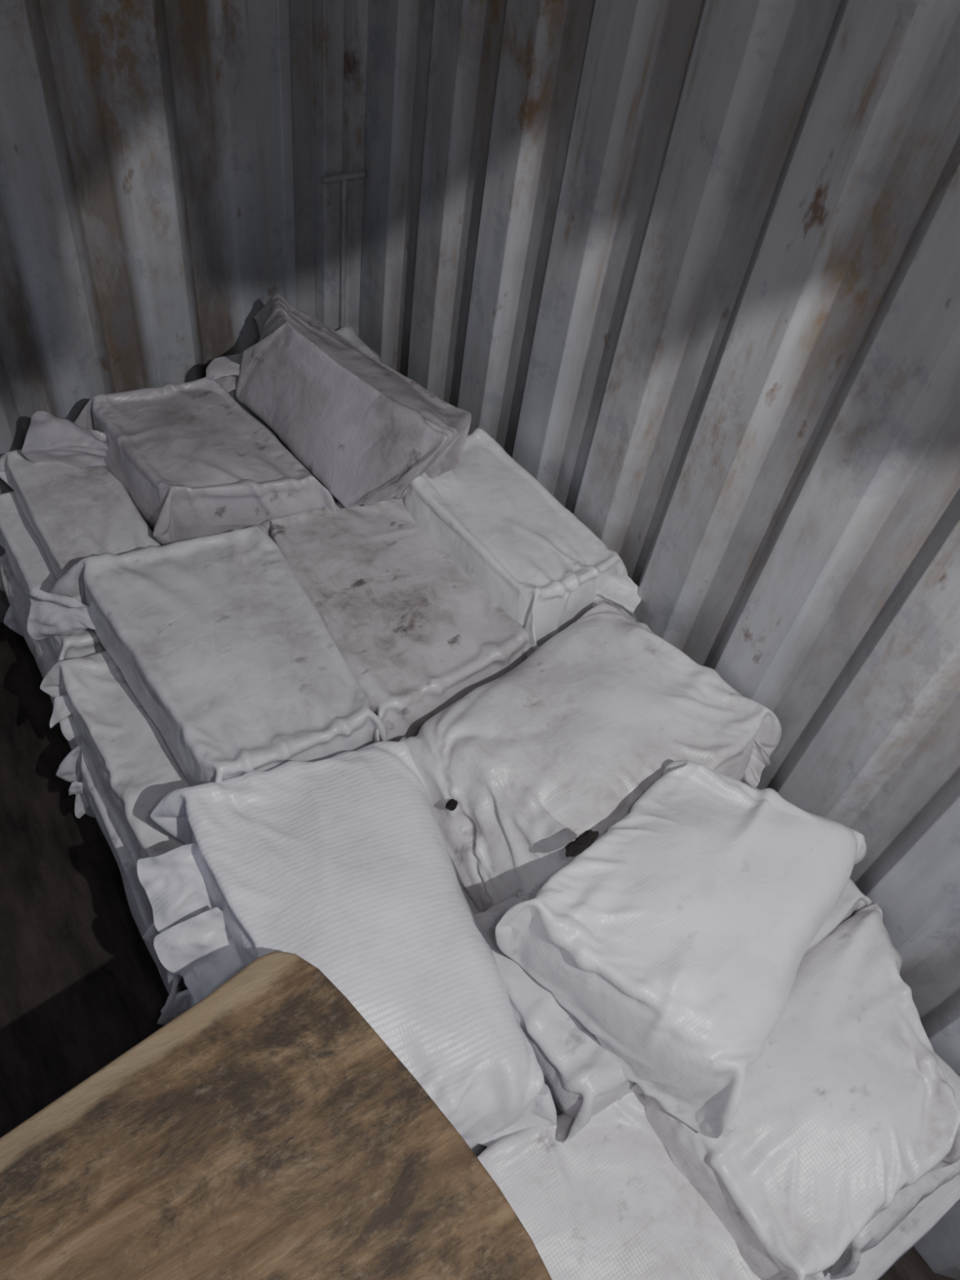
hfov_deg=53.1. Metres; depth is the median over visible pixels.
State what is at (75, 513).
woven sack
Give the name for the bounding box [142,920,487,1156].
woven sack
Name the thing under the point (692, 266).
wall
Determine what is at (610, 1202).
woven sack
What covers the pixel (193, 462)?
woven sack
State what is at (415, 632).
woven sack
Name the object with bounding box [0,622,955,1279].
floor
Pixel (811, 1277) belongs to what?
woven sack
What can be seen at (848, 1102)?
woven sack
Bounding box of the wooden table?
[0,950,551,1279]
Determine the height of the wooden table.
0.040 m
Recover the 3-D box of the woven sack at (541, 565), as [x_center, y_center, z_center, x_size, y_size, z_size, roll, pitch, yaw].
[0.061,-0.172,1.848,0.236,0.187,0.530,-28,59,-29]
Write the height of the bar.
0.427 m
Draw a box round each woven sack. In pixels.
[0,448,161,599]
[0,491,162,662]
[0,551,82,782]
[3,604,95,817]
[21,377,337,545]
[22,524,387,786]
[40,650,191,923]
[55,744,187,1025]
[137,737,556,1146]
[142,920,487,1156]
[160,988,195,1014]
[205,292,471,507]
[217,324,384,501]
[260,497,538,742]
[394,427,640,653]
[404,601,782,912]
[457,878,480,914]
[474,786,872,1143]
[476,1092,760,1279]
[495,760,866,1138]
[619,902,959,1279]
[804,1275,816,1279]
[813,1173,959,1279]
[830,1048,959,1279]
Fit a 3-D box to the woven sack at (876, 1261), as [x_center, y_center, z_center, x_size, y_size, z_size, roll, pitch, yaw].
[0.537,0.837,1.617,0.341,0.191,0.429,-23,56,-26]
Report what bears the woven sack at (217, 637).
on the woven sack at (131, 766)
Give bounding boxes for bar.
[320,170,364,328]
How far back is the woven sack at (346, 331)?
2.20 m
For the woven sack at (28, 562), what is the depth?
1.93 m
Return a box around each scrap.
[444,798,457,811]
[564,829,599,857]
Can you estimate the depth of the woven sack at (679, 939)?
1.25 m
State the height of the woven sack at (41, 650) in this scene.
0.201 m
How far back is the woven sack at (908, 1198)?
1.35 m
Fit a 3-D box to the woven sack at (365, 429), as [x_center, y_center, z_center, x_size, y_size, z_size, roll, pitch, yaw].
[-0.302,-0.470,1.871,0.670,0.248,0.222,37,54,21]
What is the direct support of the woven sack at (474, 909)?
on the woven sack
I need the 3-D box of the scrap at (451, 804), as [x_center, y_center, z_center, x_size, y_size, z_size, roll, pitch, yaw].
[-0.044,0.255,1.480,0.017,0.018,0.021,31,52,17]
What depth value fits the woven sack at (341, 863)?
1.35 m
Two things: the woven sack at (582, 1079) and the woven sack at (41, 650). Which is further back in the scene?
the woven sack at (41, 650)
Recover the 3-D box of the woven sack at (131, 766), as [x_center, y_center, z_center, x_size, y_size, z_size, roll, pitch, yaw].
[-0.537,0.228,1.751,0.361,0.204,0.535,-23,56,-26]
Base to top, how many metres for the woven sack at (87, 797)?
0.195 m
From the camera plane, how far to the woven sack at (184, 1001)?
1.60 m
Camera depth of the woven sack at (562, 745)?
1.52 m
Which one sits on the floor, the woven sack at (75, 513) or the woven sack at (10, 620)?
the woven sack at (10, 620)
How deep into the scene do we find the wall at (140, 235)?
1.88 m
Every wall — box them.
[0,0,282,622]
[359,0,959,1279]

